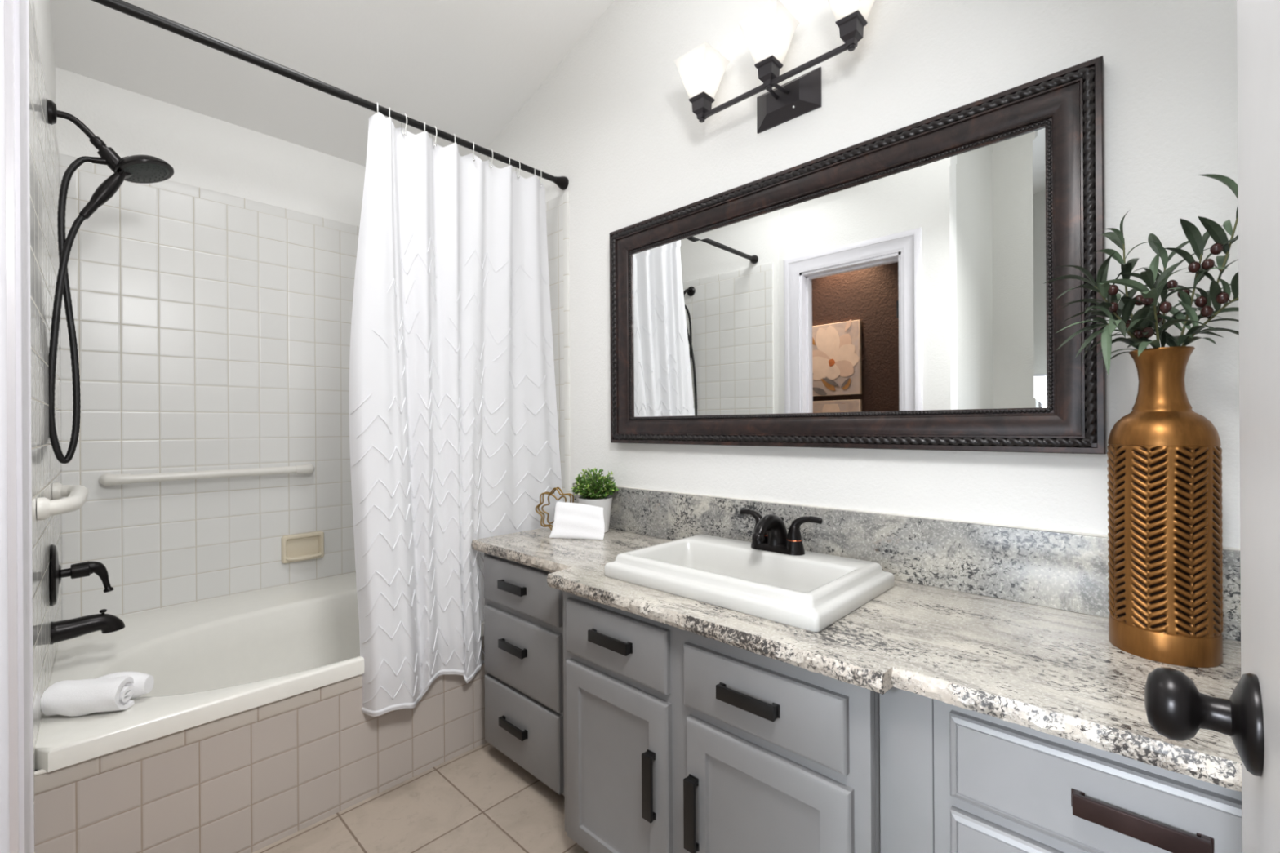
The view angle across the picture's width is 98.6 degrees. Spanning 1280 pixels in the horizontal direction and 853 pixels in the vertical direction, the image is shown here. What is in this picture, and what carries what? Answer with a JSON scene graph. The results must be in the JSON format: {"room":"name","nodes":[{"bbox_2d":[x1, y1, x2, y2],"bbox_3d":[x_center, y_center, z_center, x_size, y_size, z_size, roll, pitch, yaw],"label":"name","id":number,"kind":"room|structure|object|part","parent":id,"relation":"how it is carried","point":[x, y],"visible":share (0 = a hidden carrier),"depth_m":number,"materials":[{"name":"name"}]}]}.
{"room":"bathroom","nodes":[
{"label":"bathroom","id":0,"kind":"room"},
{"bbox_2d":[33,0,56,133],"bbox_3d":[-1.735,-0.224,1.518,1.195,2.785,0.172,0,0,44],"label":"wall","id":1,"kind":"structure","parent":0,"point":[42,10],"depth_m":1.71,"materials":[{"name":"white paint"}]},
{"bbox_2d":[30,0,59,164],"bbox_3d":[-1.706,-0.972,1.579,0.009,0.046,1.161,0,0,-44],"label":"trim","id":2,"kind":"structure","parent":1,"relation":"attached to","point":[31,1],"depth_m":1.45,"materials":[{"name":"tile"}]},
{"bbox_2d":[28,0,62,852],"bbox_3d":[-1.700,0.109,1.579,0.008,2.117,1.161,0,0,-44],"label":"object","id":3,"kind":"structure","parent":1,"relation":"attached to","point":[43,157],"depth_m":1.41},
{"bbox_2d":[36,482,88,520],"bbox_3d":[-1.569,0.195,1.503,0.084,0.054,0.565,0,0,-44],"label":"grab bar","id":4,"kind":"object","parent":3,"relation":"attached to","point":[76,495],"visible":0.99,"depth_m":1.35,"materials":[{"name":"white ceramic"}]},
{"bbox_3d":[-1.569,0.196,1.504,0.083,0.039,0.547,0,0,-44],"label":"rail","id":5,"kind":"part","parent":4,"relation":"part of","materials":[{"name":"white ceramic"}]},
{"bbox_2d":[50,544,114,606],"bbox_3d":[-1.670,0.433,1.651,0.178,0.178,0.132,0,0,44],"label":"shower valve","id":6,"kind":"object","parent":3,"relation":"attached to","point":[84,569],"visible":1,"depth_m":1.62,"materials":[{"name":"black metal"}]},
{"bbox_3d":[-1.666,0.456,1.655,0.046,0.101,0.120,0,0,44],"label":"lever","id":7,"kind":"part","parent":6,"relation":"part of","materials":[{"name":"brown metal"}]},
{"bbox_2d":[50,608,124,644],"bbox_3d":[-1.661,0.597,1.660,0.067,0.076,0.158,0,0,44],"label":"tub spout","id":8,"kind":"object","parent":3,"relation":"attached to","point":[66,629],"visible":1,"depth_m":1.64,"materials":[{"name":"black metal"}]},
{"bbox_3d":[-1.641,0.570,1.681,0.017,0.022,0.017,0,0,44],"label":"diverter knob","id":9,"kind":"part","parent":8,"relation":"part of","materials":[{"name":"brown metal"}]},
{"bbox_2d":[48,99,173,463],"bbox_3d":[-1.619,-0.421,1.694,0.144,1.058,0.286,0,0,44],"label":"shower","id":10,"kind":"object","parent":3,"relation":"attached to","point":[140,169],"visible":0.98,"depth_m":1.63,"materials":[{"name":"black metal"}]},
{"bbox_3d":[-1.679,-0.887,1.651,0.029,0.085,0.112,0,0,44],"label":"arm","id":11,"kind":"part","parent":10,"relation":"part of","materials":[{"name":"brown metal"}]},
{"bbox_3d":[-1.635,-0.707,1.677,0.043,0.170,0.105,0,0,44],"label":"handle","id":12,"kind":"part","parent":10,"relation":"part of","materials":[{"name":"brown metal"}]},
{"bbox_2d":[90,0,568,190],"bbox_3d":[-0.858,-1.042,1.809,0.055,0.055,1.550,0,0,44],"label":"curtain rod","id":13,"kind":"object","parent":1,"relation":"attached to","point":[562,182],"visible":1,"depth_m":1.62,"materials":[{"name":"black metal"}]},
{"bbox_2d":[400,113,407,135],"bbox_3d":[-0.801,-1.024,1.869,0.038,0.075,0.008,0,0,35],"label":"curtain ring","id":14,"kind":"object","parent":13,"relation":"hanging from","point":[404,133],"visible":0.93,"depth_m":1.86,"materials":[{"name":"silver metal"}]},
{"bbox_2d":[431,125,436,146],"bbox_3d":[-0.727,-1.024,1.946,0.038,0.075,0.008,0,0,41],"label":"curtain ring","id":15,"kind":"object","parent":13,"relation":"hanging from","point":[434,144],"visible":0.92,"depth_m":1.94,"materials":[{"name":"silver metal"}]},
{"bbox_2d":[488,148,493,168],"bbox_3d":[-0.573,-1.026,2.109,0.038,0.075,0.008,0,0,43],"label":"curtain ring","id":16,"kind":"object","parent":13,"relation":"hanging from","point":[491,166],"visible":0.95,"depth_m":2.10,"materials":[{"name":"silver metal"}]},
{"bbox_2d":[515,160,520,178],"bbox_3d":[-0.487,-1.026,2.199,0.008,0.075,0.038,0,0,-42],"label":"curtain ring","id":17,"kind":"object","parent":13,"relation":"hanging from","point":[518,177],"visible":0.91,"depth_m":2.19,"materials":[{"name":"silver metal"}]},
{"bbox_2d":[539,168,542,186],"bbox_3d":[-0.411,-1.026,2.278,0.008,0.075,0.038,0,0,-23],"label":"curtain ring","id":18,"kind":"object","parent":13,"relation":"hanging from","point":[540,185],"visible":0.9,"depth_m":2.27,"materials":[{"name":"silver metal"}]},
{"label":"curtain ring","id":19,"kind":"object","parent":13,"relation":"hanging from","visible":0},
{"bbox_2d":[349,112,563,716],"bbox_3d":[-0.591,-0.062,2.001,0.172,1.926,0.840,0,0,44],"label":"shower curtain","id":20,"kind":"object","parent":19,"relation":"hanging from","point":[454,439],"visible":0.93,"depth_m":1.90,"materials":[{"name":"white fabric"}]},
{"bbox_2d":[55,66,365,226],"bbox_3d":[-1.657,-0.068,2.554,0.120,2.472,1.820,0,0,44],"label":"wall","id":21,"kind":"structure","parent":0,"point":[202,151],"depth_m":2.31,"materials":[{"name":"white paint"}]},
{"bbox_2d":[59,164,359,620],"bbox_3d":[-1.583,-0.091,2.539,0.008,1.717,1.500,0,0,44],"label":"tile","id":22,"kind":"structure","parent":21,"relation":"attached to","point":[211,335],"depth_m":2.28,"materials":[{"name":"white tile"}]},
{"bbox_2d":[98,463,315,485],"bbox_3d":[-1.758,0.197,2.300,0.068,0.046,0.717,0,0,44],"label":"grab bar","id":23,"kind":"object","parent":22,"relation":"attached to","point":[106,479],"visible":1,"depth_m":2.23,"materials":[{"name":"white plastic"}]},
{"bbox_3d":[-1.747,0.197,2.290,0.033,0.035,0.610,0,0,44],"label":"rail","id":24,"kind":"part","parent":23,"relation":"part of","materials":[{"name":"white ceramic"}]},
{"bbox_2d":[280,531,324,563],"bbox_3d":[-1.545,0.557,2.533,0.048,0.124,0.172,0,0,44],"label":"soap dish","id":25,"kind":"object","parent":22,"relation":"attached to","point":[310,545],"visible":1,"depth_m":2.54,"materials":[{"name":"beige ceramic"}]},
{"bbox_2d":[59,153,359,235],"bbox_3d":[-1.588,-0.973,2.538,0.009,0.046,1.500,0,0,44],"label":"trim","id":26,"kind":"structure","parent":21,"relation":"attached to","point":[64,160],"depth_m":2.35,"materials":[{"name":"tile"}]},
{"bbox_2d":[34,647,487,852],"bbox_3d":[-0.813,0.986,1.777,0.020,0.352,1.536,0,0,44],"label":"bathtub surround","id":27,"kind":"structure","parent":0,"point":[247,788],"depth_m":1.52,"materials":[{"name":"beige tile"}]},
{"bbox_2d":[34,768,45,775],"bbox_3d":[-0.809,0.764,1.772,0.014,0.007,1.536,0,0,44],"label":"trim","id":28,"kind":"structure","parent":27,"relation":"attached to","point":[37,772],"depth_m":1.22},
{"bbox_2d":[34,635,484,795],"bbox_3d":[-0.814,0.787,1.777,0.021,0.044,1.536,0,0,44],"label":"trim","id":29,"kind":"structure","parent":27,"relation":"on","point":[46,781],"depth_m":1.40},
{"bbox_2d":[49,0,614,166],"bbox_3d":[-0.863,-1.936,0.063,4.720,1.317,4.320,0,0,44],"label":"ceiling","id":30,"kind":"structure","parent":0,"point":[464,68],"depth_m":2.17,"materials":[{"name":"white paint"}]},
{"bbox_2d":[252,742,588,852],"bbox_3d":[-0.843,1.202,0.063,4.720,0.080,4.320,0,0,44],"label":"floor","id":31,"kind":"structure","parent":0,"point":[478,800],"depth_m":1.63,"materials":[{"name":"tile"}]},
{"bbox_2d":[35,572,484,772],"bbox_3d":[-1.194,0.907,2.140,1.095,0.376,1.535,0,0,44],"label":"bathtub","id":32,"kind":"object","parent":31,"relation":"on","point":[211,660],"visible":0.3,"depth_m":1.92,"materials":[{"name":"ceramic"}]},
{"bbox_2d":[40,671,154,716],"bbox_3d":[-1.382,0.678,1.404,0.190,0.079,0.124,0,0,-11],"label":"rolled towel","id":33,"kind":"object","parent":32,"relation":"on","point":[110,692],"visible":1,"depth_m":1.36,"materials":[{"name":"white fabric"}]},
{"bbox_2d":[484,552,564,795],"bbox_3d":[-0.203,0.797,1.917,0.557,0.724,0.505,0,0,44],"label":"vanity cabinet","id":34,"kind":"object","parent":31,"relation":"on","point":[523,615],"visible":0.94,"depth_m":1.75,"materials":[{"name":"grey paint"}]},
{"bbox_3d":[-0.417,0.523,1.785,0.141,0.028,0.020,0,0,44],"label":"handle","id":35,"kind":"part","parent":34,"relation":"part of","materials":[{"name":"black metal"}]},
{"bbox_3d":[-0.415,0.719,1.784,0.141,0.028,0.020,0,0,44],"label":"handle","id":36,"kind":"part","parent":34,"relation":"part of","materials":[{"name":"black metal"}]},
{"bbox_3d":[-0.413,0.977,1.784,0.141,0.028,0.020,0,0,44],"label":"handle","id":37,"kind":"part","parent":34,"relation":"part of","materials":[{"name":"black metal"}]},
{"bbox_3d":[-0.391,0.741,1.788,0.419,0.231,0.019,0,0,44],"label":"drawer","id":38,"kind":"part","parent":34,"relation":"part of","materials":[{"name":"grey paint"}]},
{"bbox_3d":[-0.392,0.526,1.788,0.419,0.150,0.019,0,0,44],"label":"drawer","id":39,"kind":"part","parent":34,"relation":"part of","materials":[{"name":"grey paint"}]},
{"bbox_3d":[-0.389,0.985,1.788,0.419,0.230,0.019,0,0,44],"label":"drawer","id":40,"kind":"part","parent":34,"relation":"part of","materials":[{"name":"grey paint"}]},
{"bbox_2d":[563,591,880,852],"bbox_3d":[0.270,0.793,1.407,0.830,0.724,0.594,0,0,44],"label":"vanity cabinet","id":41,"kind":"object","parent":31,"relation":"on","point":[677,740],"visible":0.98,"depth_m":1.15,"materials":[{"name":"grey paint"}]},
{"bbox_3d":[-0.075,0.522,1.337,0.141,0.028,0.020,0,0,44],"label":"handle","id":42,"kind":"part","parent":41,"relation":"part of","materials":[{"name":"black metal"}]},
{"bbox_3d":[-0.066,0.531,1.356,0.355,0.142,0.019,0,0,44],"label":"drawer","id":43,"kind":"part","parent":41,"relation":"part of","materials":[{"name":"grey paint"}]},
{"bbox_3d":[-0.063,0.860,1.355,0.358,0.472,0.019,0,0,44],"label":"door","id":44,"kind":"part","parent":41,"relation":"part of","materials":[{"name":"grey paint"}]},
{"bbox_3d":[0.020,0.816,1.248,0.028,0.151,0.020,0,0,44],"label":"handle","id":45,"kind":"part","parent":41,"relation":"part of","materials":[{"name":"black metal"}]},
{"bbox_3d":[0.109,0.820,1.164,0.028,0.153,0.020,0,0,44],"label":"handle","id":46,"kind":"part","parent":41,"relation":"part of","materials":[{"name":"black metal"}]},
{"bbox_3d":[0.206,0.534,1.070,0.136,0.028,0.020,0,0,44],"label":"handle","id":47,"kind":"part","parent":41,"relation":"part of","materials":[{"name":"black metal"}]},
{"bbox_3d":[0.228,0.538,1.076,0.360,0.133,0.019,0,0,44],"label":"drawer","id":48,"kind":"part","parent":41,"relation":"part of","materials":[{"name":"grey paint"}]},
{"bbox_3d":[0.235,0.861,1.071,0.360,0.465,0.019,0,0,44],"label":"door","id":49,"kind":"part","parent":41,"relation":"part of","materials":[{"name":"grey paint"}]},
{"bbox_2d":[879,686,1242,852],"bbox_3d":[0.838,0.790,0.893,0.699,0.724,0.557,0,0,44],"label":"vanity cabinet","id":50,"kind":"object","parent":31,"relation":"on","point":[953,779],"visible":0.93,"depth_m":0.81,"materials":[{"name":"grey paint"}]},
{"bbox_2d":[471,526,1241,791],"bbox_3d":[0.305,0.414,1.368,2.125,0.033,0.598,0,0,44],"label":"countertop","id":51,"kind":"structure","parent":50,"relation":"on","point":[1059,673],"depth_m":0.98,"materials":[{"name":"stone"}]},
{"bbox_2d":[535,487,573,530],"bbox_3d":[-0.314,0.314,2.070,0.171,0.171,0.038,0,0,21],"label":"ornament","id":52,"kind":"object","parent":51,"relation":"on","point":[553,491],"visible":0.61,"depth_m":2.08,"materials":[{"name":"gold metal"}]},
{"bbox_2d":[549,502,604,539],"bbox_3d":[-0.222,0.339,1.987,0.204,0.122,0.059,0,0,13],"label":"folded washcloth","id":53,"kind":"object","parent":51,"relation":"on","point":[571,520],"visible":1,"depth_m":1.98,"materials":[{"name":"white fabric"}]},
{"bbox_2d":[570,467,618,533],"bbox_3d":[-0.176,0.279,2.094,0.187,0.244,0.164,0,0,44],"label":"potted plant","id":54,"kind":"object","parent":51,"relation":"on","point":[592,491],"visible":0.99,"depth_m":2.06,"materials":[{"name":"green plant"}]},
{"bbox_3d":[-0.171,0.335,2.100,0.133,0.131,0.133,0,0,44],"label":"pot","id":55,"kind":"part","parent":54,"relation":"part of","materials":[{"name":"white ceramic"}]},
{"bbox_2d":[604,534,894,631],"bbox_3d":[0.267,0.417,1.419,0.608,0.158,0.423,0,0,44],"label":"sink","id":56,"kind":"object","parent":51,"relation":"in","point":[811,591],"visible":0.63,"depth_m":1.34,"materials":[{"name":"ceramic"}]},
{"bbox_2d":[739,508,822,555],"bbox_3d":[0.345,0.286,1.472,0.249,0.104,0.148,0,0,44],"label":"faucet","id":57,"kind":"object","parent":56,"relation":"on","point":[770,534],"visible":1,"depth_m":1.46,"materials":[{"name":"black metal"}]},
{"bbox_3d":[0.317,0.259,1.561,0.025,0.045,0.085,0,0,-39],"label":"lever","id":58,"kind":"part","parent":57,"relation":"part of","materials":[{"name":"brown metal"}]},
{"bbox_3d":[0.337,0.299,1.537,0.052,0.070,0.052,0,0,44],"label":"handle","id":59,"kind":"part","parent":57,"relation":"part of","materials":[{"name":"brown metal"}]},
{"bbox_3d":[0.345,0.281,1.471,0.055,0.092,0.147,0,0,44],"label":"spout","id":60,"kind":"part","parent":57,"relation":"part of","materials":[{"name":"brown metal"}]},
{"bbox_3d":[0.411,0.299,1.466,0.052,0.070,0.052,0,0,44],"label":"handle","id":61,"kind":"part","parent":57,"relation":"part of","materials":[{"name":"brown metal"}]},
{"bbox_3d":[0.438,0.258,1.451,0.086,0.046,0.023,0,0,31],"label":"lever","id":62,"kind":"part","parent":57,"relation":"part of","materials":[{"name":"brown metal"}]},
{"bbox_2d":[1106,346,1222,667],"bbox_3d":[0.919,0.129,0.969,0.146,0.529,0.146,0,0,-10],"label":"vase","id":63,"kind":"object","parent":51,"relation":"on","point":[1165,548],"visible":1,"depth_m":0.92,"materials":[{"name":"gold metal"}]},
{"bbox_2d":[1043,252,1156,360],"bbox_3d":[0.829,-0.107,0.994,0.164,0.402,0.144,0,0,44],"label":"branch","id":64,"kind":"object","parent":63,"relation":"in","point":[1104,289],"visible":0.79,"depth_m":0.98,"materials":[{"name":"green plant"}]},
{"bbox_3d":[0.865,-0.080,0.983,0.091,0.348,0.011,0,0,16],"label":"stem","id":65,"kind":"part","parent":64,"relation":"part of","materials":[{"name":"green plant"}]},
{"bbox_2d":[1054,306,1153,374],"bbox_3d":[0.836,-0.059,0.961,0.169,0.306,0.119,0,0,-16],"label":"branch","id":66,"kind":"object","parent":63,"relation":"in","point":[1107,331],"visible":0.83,"depth_m":0.95,"materials":[{"name":"green plant"}]},
{"bbox_3d":[0.863,-0.045,0.967,0.091,0.278,0.008,0,0,-5],"label":"stem","id":67,"kind":"part","parent":66,"relation":"part of","materials":[{"name":"green plant"}]},
{"bbox_2d":[1059,284,1165,359],"bbox_3d":[0.877,-0.091,1.025,0.116,0.371,0.135,0,0,-24],"label":"branch","id":68,"kind":"object","parent":63,"relation":"in","point":[1121,305],"visible":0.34,"depth_m":1.01,"materials":[{"name":"green plant"}]},
{"bbox_2d":[1075,210,1151,347],"bbox_3d":[0.864,-0.149,1.000,0.117,0.486,0.146,0,0,44],"label":"branch","id":69,"kind":"object","parent":63,"relation":"in","point":[1117,237],"visible":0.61,"depth_m":0.99,"materials":[{"name":"green plant"}]},
{"bbox_3d":[0.894,-0.122,0.983,0.050,0.433,0.015,0,0,8],"label":"stem","id":70,"kind":"part","parent":69,"relation":"part of","materials":[{"name":"green plant"}]},
{"bbox_2d":[1099,253,1216,356],"bbox_3d":[0.865,-0.095,0.925,0.142,0.379,0.177,0,0,44],"label":"branch","id":71,"kind":"object","parent":63,"relation":"in","point":[1150,297],"visible":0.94,"depth_m":0.92,"materials":[{"name":"green plant"}]},
{"bbox_3d":[0.885,-0.070,0.942,0.078,0.328,0.005,0,0,-40],"label":"stem","id":72,"kind":"part","parent":71,"relation":"part of","materials":[{"name":"green plant"}]},
{"bbox_2d":[1120,233,1209,347],"bbox_3d":[0.946,-0.134,0.996,0.147,0.455,0.115,0,0,-14],"label":"branch","id":73,"kind":"object","parent":63,"relation":"in","point":[1155,244],"visible":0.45,"depth_m":0.99,"materials":[{"name":"green plant"}]},
{"bbox_3d":[0.935,-0.105,0.981,0.010,0.398,0.060,0,0,39],"label":"stem","id":74,"kind":"part","parent":73,"relation":"part of","materials":[{"name":"green plant"}]},
{"bbox_2d":[1153,173,1239,346],"bbox_3d":[0.973,-0.165,0.928,0.127,0.516,0.174,0,0,4],"label":"branch","id":75,"kind":"object","parent":63,"relation":"in","point":[1215,231],"visible":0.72,"depth_m":0.91,"materials":[{"name":"green plant"}]},
{"bbox_3d":[0.949,-0.143,0.935,0.006,0.473,0.110,0,0,-41],"label":"stem","id":76,"kind":"part","parent":75,"relation":"part of","materials":[{"name":"green plant"}]},
{"bbox_2d":[1157,218,1238,346],"bbox_3d":[0.961,-0.127,0.938,0.139,0.441,0.133,0,0,44],"label":"branch","id":77,"kind":"object","parent":63,"relation":"in","point":[1197,242],"visible":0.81,"depth_m":0.93,"materials":[{"name":"green plant"}]},
{"bbox_3d":[0.936,-0.103,0.949,0.007,0.393,0.053,0,0,-45],"label":"stem","id":78,"kind":"part","parent":77,"relation":"part of","materials":[{"name":"green plant"}]},
{"bbox_2d":[1165,271,1239,346],"bbox_3d":[0.962,-0.084,0.888,0.110,0.355,0.211,0,0,-4],"label":"branch","id":79,"kind":"object","parent":63,"relation":"in","point":[1215,296],"visible":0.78,"depth_m":0.90,"materials":[{"name":"green plant"}]},
{"bbox_3d":[0.940,-0.058,0.923,0.008,0.304,0.126,0,0,-23],"label":"stem","id":80,"kind":"part","parent":79,"relation":"part of","materials":[{"name":"green plant"}]},
{"bbox_3d":[0.669,0.712,0.709,0.482,0.212,0.019,0,0,44],"label":"drawer","id":81,"kind":"part","parent":50,"relation":"part of","materials":[{"name":"grey paint"}]},
{"bbox_3d":[0.668,0.518,0.709,0.482,0.131,0.019,0,0,44],"label":"drawer","id":82,"kind":"part","parent":50,"relation":"part of","materials":[{"name":"grey paint"}]},
{"bbox_3d":[0.640,0.512,0.708,0.137,0.028,0.020,0,0,44],"label":"handle","id":83,"kind":"part","parent":50,"relation":"part of","materials":[{"name":"brown metal"}]},
{"bbox_2d":[479,0,1239,548],"bbox_3d":[0.144,-0.504,2.013,3.240,3.321,0.120,0,0,44],"label":"wall","id":84,"kind":"structure","parent":0,"point":[615,118],"depth_m":1.44,"materials":[{"name":"white paint"}]},
{"bbox_2d":[545,194,563,211],"bbox_3d":[-0.703,-0.979,2.726,1.034,0.046,0.009,0,0,44],"label":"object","id":85,"kind":"structure","parent":84,"relation":"attached to","point":[557,201],"depth_m":2.41,"materials":[{"name":"tile"}]},
{"bbox_2d":[546,204,564,502],"bbox_3d":[-0.696,0.103,2.726,1.034,2.117,0.008,0,0,44],"label":"tile","id":86,"kind":"structure","parent":84,"relation":"attached to","point":[554,216],"depth_m":2.39,"materials":[{"name":"white tile"}]},
{"bbox_2d":[563,191,570,502],"bbox_3d":[-0.311,0.077,2.360,0.028,2.163,0.008,0,0,44],"label":"trim","id":87,"kind":"structure","parent":84,"relation":"attached to","point":[566,195],"depth_m":2.35,"materials":[{"name":"tile"}]},
{"bbox_2d":[673,0,875,133],"bbox_3d":[0.382,-1.028,1.579,0.601,0.234,0.175,0,0,44],"label":"wall sconce","id":88,"kind":"object","parent":84,"relation":"attached to","point":[768,32],"visible":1,"depth_m":1.57,"materials":[{"name":"white glass"}]},
{"bbox_3d":[0.193,-1.085,1.725,0.127,0.119,0.127,0,0,44],"label":"lamp shade","id":89,"kind":"part","parent":88,"relation":"part of","materials":[{"name":"white glass"}]},
{"bbox_3d":[0.365,-1.086,1.561,0.127,0.119,0.127,0,0,44],"label":"lamp shade","id":90,"kind":"part","parent":88,"relation":"part of","materials":[{"name":"white glass"}]},
{"bbox_3d":[0.394,-0.973,1.591,0.046,0.014,0.083,0,0,44],"label":"arm","id":91,"kind":"part","parent":88,"relation":"part of","materials":[{"name":"brown metal"}]},
{"bbox_3d":[0.537,-1.087,1.398,0.127,0.119,0.127,0,0,44],"label":"lamp shade","id":92,"kind":"part","parent":88,"relation":"part of","materials":[{"name":"white glass"}]},
{"bbox_2d":[609,55,1106,453],"bbox_3d":[0.424,-0.345,1.632,1.460,0.810,0.046,0,0,44],"label":"wall mirror","id":93,"kind":"object","parent":84,"relation":"attached to","point":[887,291],"visible":1,"depth_m":1.42,"materials":[{"name":"brown mirror"}]},
{"bbox_3d":[0.432,-0.345,1.640,1.265,0.615,0.003,0,0,44],"label":"glass","id":94,"kind":"part","parent":93,"relation":"part of","materials":[{"name":"silver mirror"}]},
{"bbox_3d":[0.425,-0.345,1.633,1.287,0.637,0.004,0,0,44],"label":"bead moulding","id":95,"kind":"part","parent":93,"relation":"part of","materials":[{"name":"black metal"}]},
{"bbox_2d":[572,481,1240,641],"bbox_3d":[0.499,0.312,1.583,2.139,0.168,0.020,0,0,44],"label":"backsplash","id":96,"kind":"structure","parent":84,"relation":"attached to","point":[1063,570],"depth_m":1.35,"materials":[{"name":"stone"}]},
{"bbox_2d":[1144,0,1279,852],"bbox_3d":[0.245,0.134,0.165,0.149,2.018,0.775,0,0,44],"label":"door","id":97,"kind":"structure","parent":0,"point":[1175,708],"depth_m":0.37,"materials":[{"name":"paint"}]},
{"bbox_3d":[0.397,0.203,0.399,0.046,0.050,0.050,0,0,44],"label":"knob","id":98,"kind":"part","parent":97,"relation":"part of","materials":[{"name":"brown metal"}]},
{"bbox_3d":[-1.016,-1.356,0.791,0.580,0.909,0.120,0,0,44],"label":"wall","id":99,"kind":"structure","parent":0,"visible":0},
{"bbox_2d":[0,0,34,852],"bbox_3d":[-1.002,0.083,0.796,0.772,2.161,0.144,0,0,44],"label":"trim","id":100,"kind":"structure","parent":99,"relation":"attached to","point":[16,670],"depth_m":1.02,"materials":[{"name":"white paint"}]}
]}

